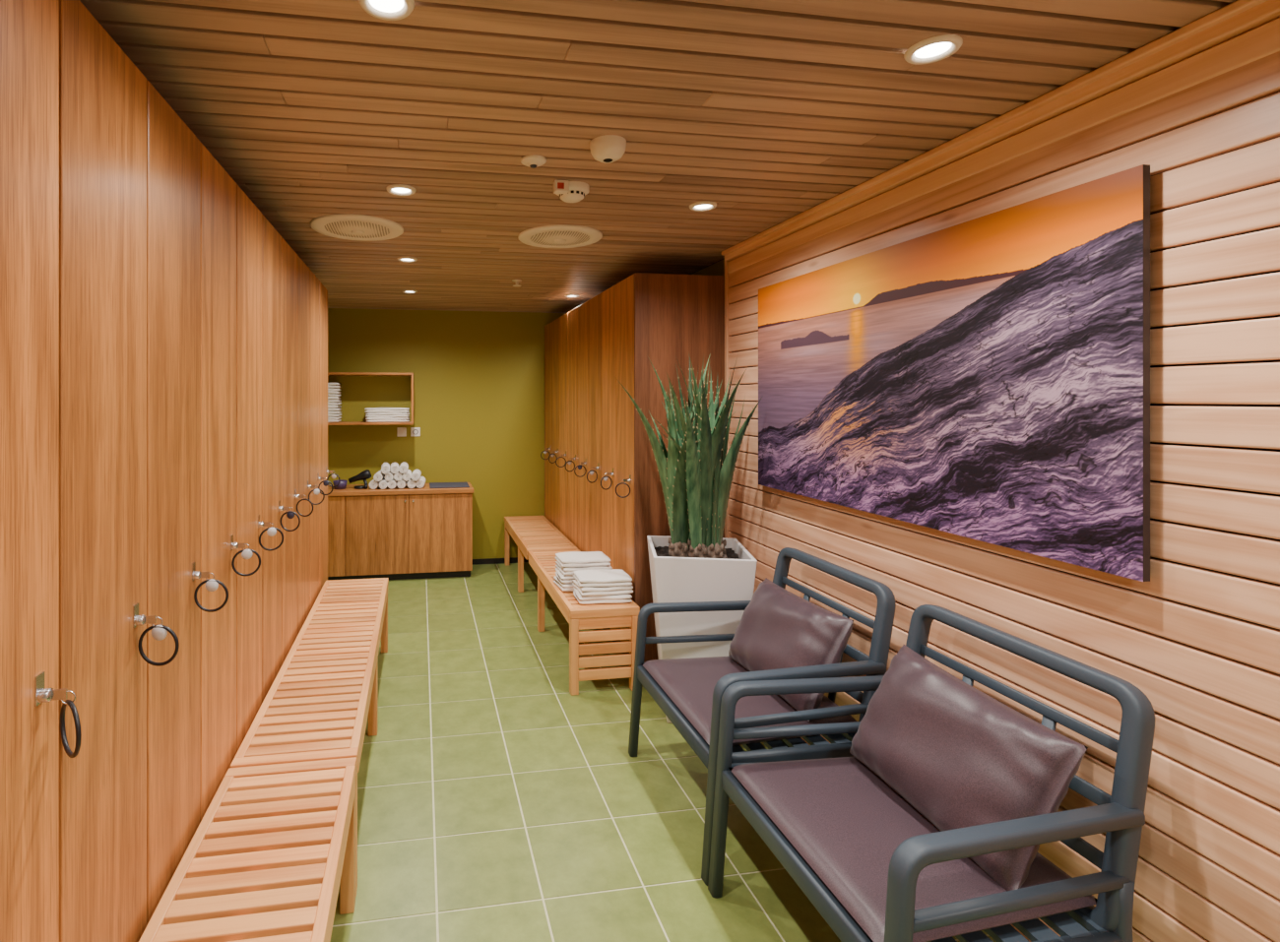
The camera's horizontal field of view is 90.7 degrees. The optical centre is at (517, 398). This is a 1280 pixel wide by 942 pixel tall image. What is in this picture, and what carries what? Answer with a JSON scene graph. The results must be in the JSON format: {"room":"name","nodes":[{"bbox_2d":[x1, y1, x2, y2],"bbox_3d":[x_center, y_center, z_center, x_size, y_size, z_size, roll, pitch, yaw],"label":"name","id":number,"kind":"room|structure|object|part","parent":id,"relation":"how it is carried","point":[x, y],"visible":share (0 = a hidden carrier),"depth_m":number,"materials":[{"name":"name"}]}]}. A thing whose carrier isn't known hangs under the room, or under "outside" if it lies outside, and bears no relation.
{"room":"changing room","nodes":[
{"label":"changing room","id":0,"kind":"room"},
{"bbox_2d":[327,308,566,559],"bbox_3d":[-0.613,0.370,5.896,3.140,2.400,0.100,0,0,-9],"label":"wall","id":1,"kind":"structure","parent":0,"point":[479,376],"depth_m":5.85,"materials":[{"name":"yellow paint"}]},
{"bbox_2d":[327,372,413,425],"bbox_3d":[-1.461,0.000,5.564,1.040,0.460,0.286,0,0,-9],"label":"towel shelf","id":2,"kind":"object","parent":1,"relation":"attached to","point":[329,373],"visible":0.53,"depth_m":5.46,"materials":[{"name":"brown wood"}]},
{"bbox_2d":[327,383,341,422],"bbox_3d":[-1.748,0.033,5.516,0.333,0.352,0.239,0,0,-9],"label":"towels","id":3,"kind":"object","parent":2,"relation":"in","point":[334,415],"visible":0.34,"depth_m":5.43,"materials":[{"name":"white fabric"}]},
{"bbox_2d":[364,407,409,422],"bbox_3d":[-1.175,0.145,5.607,0.394,0.129,0.238,0,0,-9],"label":"towels","id":4,"kind":"object","parent":2,"relation":"in","point":[374,415],"visible":1,"depth_m":5.50,"materials":[{"name":"white fabric"}]},
{"bbox_2d":[397,427,406,436],"bbox_3d":[-1.078,0.310,5.766,0.084,0.084,0.012,0,0,-9],"label":"wall socket","id":5,"kind":"object","parent":1,"relation":"attached to","point":[402,431],"visible":1,"depth_m":5.77,"materials":[{"name":"white plastic"}]},
{"bbox_2d":[410,427,420,436],"bbox_3d":[-0.955,0.310,5.786,0.084,0.084,0.012,0,0,-9],"label":"wall socket","id":6,"kind":"object","parent":1,"relation":"attached to","point":[415,431],"visible":1,"depth_m":5.78,"materials":[{"name":"white plastic"}]},
{"bbox_2d":[472,557,528,565],"bbox_3d":[-0.901,1.545,5.794,2.338,0.050,0.012,0,0,-9],"label":"baseboard","id":7,"kind":"structure","parent":1,"relation":"attached to","point":[511,559],"depth_m":5.89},
{"bbox_2d":[79,0,1236,313],"bbox_3d":[-0.064,-0.880,2.404,3.140,0.100,7.170,0,0,-9],"label":"ceiling","id":8,"kind":"structure","parent":0,"point":[767,112],"depth_m":1.74,"materials":[{"name":"brown wood"}]},
{"bbox_2d":[310,213,403,241],"bbox_3d":[-0.776,-0.816,3.006,0.440,0.028,0.440,0,0,-9],"label":"ceiling speaker","id":9,"kind":"object","parent":8,"relation":"attached to","point":[350,226],"depth_m":2.95},
{"bbox_2d":[358,0,414,20],"bbox_3d":[-0.274,-0.825,1.293,0.116,0.010,0.116,0,0,-9],"label":"recessed light","id":10,"kind":"object","parent":8,"relation":"in","point":[387,10],"visible":1,"depth_m":1.31,"materials":[{"name":"white plastic"}]},
{"bbox_2d":[385,184,416,195],"bbox_3d":[-0.462,-0.825,2.458,0.116,0.010,0.116,0,0,-9],"label":"recessed light","id":11,"kind":"object","parent":8,"relation":"in","point":[395,189],"visible":1,"depth_m":2.45,"materials":[{"name":"white plastic"}]},
{"bbox_2d":[397,256,417,262],"bbox_3d":[-0.656,-0.825,3.683,0.116,0.010,0.116,0,0,-9],"label":"recessed light","id":12,"kind":"object","parent":8,"relation":"in","point":[401,259],"visible":1,"depth_m":3.67,"materials":[{"name":"white plastic"}]},
{"bbox_2d":[402,289,417,293],"bbox_3d":[-0.832,-0.825,4.779,0.116,0.010,0.116,0,0,-9],"label":"recessed light","id":13,"kind":"object","parent":8,"relation":"in","point":[405,290],"visible":1,"depth_m":4.77,"materials":[{"name":"white plastic"}]},
{"bbox_2d":[512,279,521,286],"bbox_3d":[-0.006,-0.810,4.352,0.070,0.040,0.070,0,0,-9],"label":"sprinkler head","id":14,"kind":"object","parent":8,"relation":"attached to","point":[517,282],"visible":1,"depth_m":4.34},
{"bbox_2d":[520,154,546,168],"bbox_3d":[0.054,-0.817,2.155,0.088,0.027,0.088,0,0,-9],"label":"ceiling sensor","id":15,"kind":"object","parent":8,"relation":"attached to","point":[532,160],"depth_m":2.13,"materials":[{"name":"white plastic"}]},
{"bbox_2d":[517,224,602,248],"bbox_3d":[0.216,-0.816,3.172,0.430,0.028,0.430,0,0,-9],"label":"ceiling speaker","id":16,"kind":"object","parent":8,"relation":"attached to","point":[555,235],"depth_m":3.12},
{"bbox_2d":[553,179,589,202],"bbox_3d":[0.204,-0.803,2.427,0.153,0.054,0.144,0,0,-9],"label":"smoke detector","id":17,"kind":"object","parent":8,"relation":"attached to","point":[567,191],"visible":1,"depth_m":2.38,"materials":[{"name":"white plastic"}]},
{"bbox_2d":[564,294,578,297],"bbox_3d":[0.432,-0.825,4.978,0.116,0.010,0.116,0,0,-9],"label":"recessed light","id":18,"kind":"object","parent":8,"relation":"in","point":[565,295],"visible":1,"depth_m":4.97,"materials":[{"name":"white plastic"}]},
{"bbox_2d":[589,134,626,163],"bbox_3d":[0.292,-0.799,2.010,0.116,0.061,0.116,0,0,-9],"label":"sensor","id":19,"kind":"object","parent":8,"relation":"attached to","point":[607,149],"visible":1,"depth_m":1.97,"materials":[{"name":"white plastic"}]},
{"bbox_2d":[689,201,716,211],"bbox_3d":[0.796,-0.825,2.666,0.116,0.010,0.116,0,0,-9],"label":"recessed light","id":20,"kind":"object","parent":8,"relation":"in","point":[699,206],"visible":1,"depth_m":2.66,"materials":[{"name":"white plastic"}]},
{"bbox_2d":[903,34,962,64],"bbox_3d":[0.984,-0.825,1.470,0.116,0.010,0.116,0,0,-9],"label":"recessed light","id":21,"kind":"object","parent":8,"relation":"in","point":[936,48],"visible":1,"depth_m":1.47,"materials":[{"name":"white plastic"}]},
{"bbox_2d":[330,562,995,941],"bbox_3d":[-0.064,1.620,2.404,3.140,0.100,7.170,0,0,-9],"label":"floor","id":22,"kind":"structure","parent":0,"point":[496,802],"depth_m":2.40,"materials":[{"name":"tile"}]},
{"bbox_2d":[0,0,340,941],"bbox_3d":[-1.090,0.435,1.652,0.638,2.270,4.708,0,0,-9],"label":"lockers","id":23,"kind":"object","parent":22,"relation":"on","point":[164,482],"visible":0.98,"depth_m":1.26,"materials":[{"name":"brown wood"}]},
{"bbox_2d":[138,757,356,941],"bbox_3d":[-0.539,1.345,0.941,0.378,0.450,1.962,0,0,-9],"label":"slatted bench","id":24,"kind":"object","parent":22,"relation":"on","point":[269,859],"visible":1,"depth_m":1.52,"materials":[{"name":"brown wood"}]},
{"bbox_2d":[230,577,388,896],"bbox_3d":[-0.844,1.345,2.886,0.378,0.450,1.952,0,0,-9],"label":"slatted bench","id":25,"kind":"object","parent":22,"relation":"on","point":[317,707],"visible":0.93,"depth_m":2.46,"materials":[{"name":"brown wood"}]},
{"bbox_2d":[327,482,473,580],"bbox_3d":[-1.216,1.177,5.505,1.618,0.785,0.458,0,0,-9],"label":"base cabinet","id":26,"kind":"object","parent":22,"relation":"on","point":[406,533],"visible":0.81,"depth_m":5.33,"materials":[{"name":"brown wood"}]},
{"bbox_2d":[327,482,473,496],"bbox_3d":[-1.217,0.804,5.508,1.618,0.038,0.451,0,0,-9],"label":"countertop","id":27,"kind":"structure","parent":26,"relation":"on","point":[350,490],"depth_m":5.35,"materials":[{"name":"brown wood"}]},
{"bbox_2d":[332,479,347,489],"bbox_3d":[-1.548,0.750,5.405,0.120,0.070,0.120,0,0,-9],"label":"bowl","id":28,"kind":"object","parent":27,"relation":"on","point":[343,483],"visible":0.97,"depth_m":5.36,"materials":[{"name":"purple ceramic"}]},
{"bbox_2d":[348,469,371,489],"bbox_3d":[-1.383,0.704,5.432,0.194,0.162,0.111,0,0,6],"label":"hair dryer","id":29,"kind":"object","parent":27,"relation":"on","point":[363,476],"visible":1,"depth_m":5.40,"materials":[{"name":"black plastic"}]},
{"bbox_3d":[-1.336,0.738,5.411,0.048,0.090,0.078,0,0,-9],"label":"handle","id":30,"kind":"part","parent":29,"relation":"part of","materials":[{"name":"black plastic"}]},
{"bbox_2d":[369,462,425,489],"bbox_3d":[-1.064,0.680,5.503,0.488,0.206,0.292,0,0,-9],"label":"rolled towels","id":31,"kind":"object","parent":27,"relation":"on","point":[392,477],"visible":1,"depth_m":5.39,"materials":[{"name":"white fabric"}]},
{"bbox_2d":[429,482,469,488],"bbox_3d":[-0.621,0.780,5.596,0.350,0.010,0.310,0,0,-9],"label":"mat","id":32,"kind":"object","parent":27,"relation":"on","point":[431,484],"visible":1,"depth_m":5.58,"materials":[{"name":"grey fabric"}]},
{"bbox_2d":[504,515,576,592],"bbox_3d":[0.158,1.345,5.271,0.382,0.450,1.310,0,0,-9],"label":"slatted bench","id":33,"kind":"object","parent":22,"relation":"on","point":[529,533],"visible":0.92,"depth_m":5.12,"materials":[{"name":"brown wood"}]},
{"bbox_2d":[527,548,639,696],"bbox_3d":[0.364,1.345,3.959,0.382,0.450,1.326,0,0,-9],"label":"slatted bench","id":34,"kind":"object","parent":22,"relation":"on","point":[579,616],"visible":0.63,"depth_m":3.32,"materials":[{"name":"brown wood"}]},
{"bbox_2d":[553,551,633,604],"bbox_3d":[0.427,1.026,3.588,0.367,0.186,0.478,0,0,-9],"label":"towels","id":35,"kind":"object","parent":34,"relation":"on","point":[591,577],"visible":1,"depth_m":3.48,"materials":[{"name":"white fabric"}]},
{"bbox_2d":[540,272,724,662],"bbox_3d":[0.699,0.435,4.753,0.673,2.270,2.554,0,0,-9],"label":"lockers","id":36,"kind":"object","parent":22,"relation":"on","point":[604,489],"visible":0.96,"depth_m":3.64,"materials":[{"name":"oak veneer"},{"name":"dark reddish-brown walnut wood"}]},
{"bbox_3d":[0.939,0.435,3.507,0.585,2.270,0.018,0,0,-9],"label":"panel","id":37,"kind":"part","parent":36,"relation":"part of","materials":[{"name":"brown wood"}]},
{"bbox_2d":[615,353,763,723],"bbox_3d":[0.832,0.664,3.061,0.699,1.812,0.692,0,0,-2],"label":"potted plant","id":38,"kind":"object","parent":22,"relation":"on","point":[695,563],"visible":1,"depth_m":2.99,"materials":[{"name":"green plant"}]},
{"bbox_2d":[628,547,895,886],"bbox_3d":[0.913,1.117,2.433,0.744,0.916,0.774,0,0,-9],"label":"armchair","id":39,"kind":"object","parent":22,"relation":"on","point":[780,634],"visible":0.86,"depth_m":2.27,"materials":[{"name":"resin"},{"name":"leather"}]},
{"bbox_3d":[0.874,1.202,2.427,0.605,0.065,0.724,0,0,-9],"label":"seat","id":40,"kind":"part","parent":39,"relation":"part of","materials":[{"name":"leather"}]},
{"bbox_2d":[641,656,856,746],"bbox_3d":[0.879,1.151,2.428,0.590,0.059,0.652,0,0,-9],"label":"seat cushion","id":41,"kind":"object","parent":39,"relation":"on","point":[684,687],"depth_m":2.31,"materials":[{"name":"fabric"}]},
{"bbox_2d":[728,577,853,721],"bbox_3d":[1.056,0.960,2.456,0.259,0.350,0.567,0,0,-9],"label":"pillow","id":42,"kind":"object","parent":39,"relation":"on","point":[779,628],"depth_m":2.34,"materials":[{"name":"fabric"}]},
{"bbox_3d":[1.205,0.939,2.479,0.153,0.560,0.684,0,0,-9],"label":"frame","id":43,"kind":"part","parent":39,"relation":"part of","materials":[{"name":"plastic"}]},
{"bbox_2d":[707,604,1155,941],"bbox_3d":[1.033,1.117,1.668,0.744,0.916,0.774,0,0,-9],"label":"armchair","id":44,"kind":"object","parent":22,"relation":"on","point":[946,800],"visible":1,"depth_m":1.51,"materials":[{"name":"resin"},{"name":"leather"}]},
{"bbox_2d":[728,757,1096,941],"bbox_3d":[0.999,1.151,1.662,0.590,0.059,0.652,0,0,-9],"label":"seat cushion","id":45,"kind":"object","parent":44,"relation":"on","point":[837,823],"depth_m":1.54,"materials":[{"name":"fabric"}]},
{"bbox_3d":[0.995,1.202,1.661,0.605,0.065,0.724,0,0,-9],"label":"seat","id":46,"kind":"part","parent":44,"relation":"part of","materials":[{"name":"leather"}]},
{"bbox_2d":[849,644,1087,891],"bbox_3d":[1.177,0.960,1.690,0.260,0.357,0.573,0,0,-9],"label":"pillow","id":47,"kind":"object","parent":44,"relation":"on","point":[942,752],"depth_m":1.58,"materials":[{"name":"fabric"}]},
{"bbox_3d":[1.325,0.939,1.714,0.153,0.560,0.684,0,0,-9],"label":"frame","id":48,"kind":"part","parent":44,"relation":"part of","materials":[{"name":"plastic"}]},
{"bbox_2d":[646,535,757,723],"bbox_3d":[0.909,1.160,3.139,0.469,0.820,0.469,0,0,8],"label":"pot","id":49,"kind":"object","parent":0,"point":[684,573],"depth_m":2.93,"materials":[{"name":"white ceramic"}]},
{"bbox_2d":[691,51,1279,941],"bbox_3d":[1.408,0.370,2.635,0.160,2.400,6.970,0,0,-9],"label":"wall","id":50,"kind":"structure","parent":0,"point":[1200,639],"depth_m":1.43,"materials":[{"name":"brown wood"}]},
{"bbox_2d":[724,260,731,537],"bbox_3d":[1.212,0.370,3.522,0.071,2.399,0.026,0,0,-9],"label":"trim","id":51,"kind":"structure","parent":50,"relation":"attached to","point":[727,288],"depth_m":3.51,"materials":[{"name":"brown wood"}]},
{"bbox_2d":[758,164,1150,581],"bbox_3d":[1.359,-0.060,2.289,0.045,0.980,1.680,0,0,-9],"label":"print","id":52,"kind":"object","parent":50,"relation":"attached to","point":[986,378],"visible":1,"depth_m":1.85},
{"bbox_3d":[1.359,-0.060,2.289,0.045,0.980,1.680,0,0,-9],"label":"backing panel","id":53,"kind":"part","parent":52,"relation":"part of","materials":[{"name":"black"}]},
{"bbox_2d":[721,0,1279,273],"bbox_3d":[1.527,-0.767,1.341,0.086,0.124,4.376,0,0,-9],"label":"trim","id":54,"kind":"structure","parent":50,"relation":"attached to","point":[1241,32],"depth_m":1.67,"materials":[{"name":"brown wood"}]}
]}

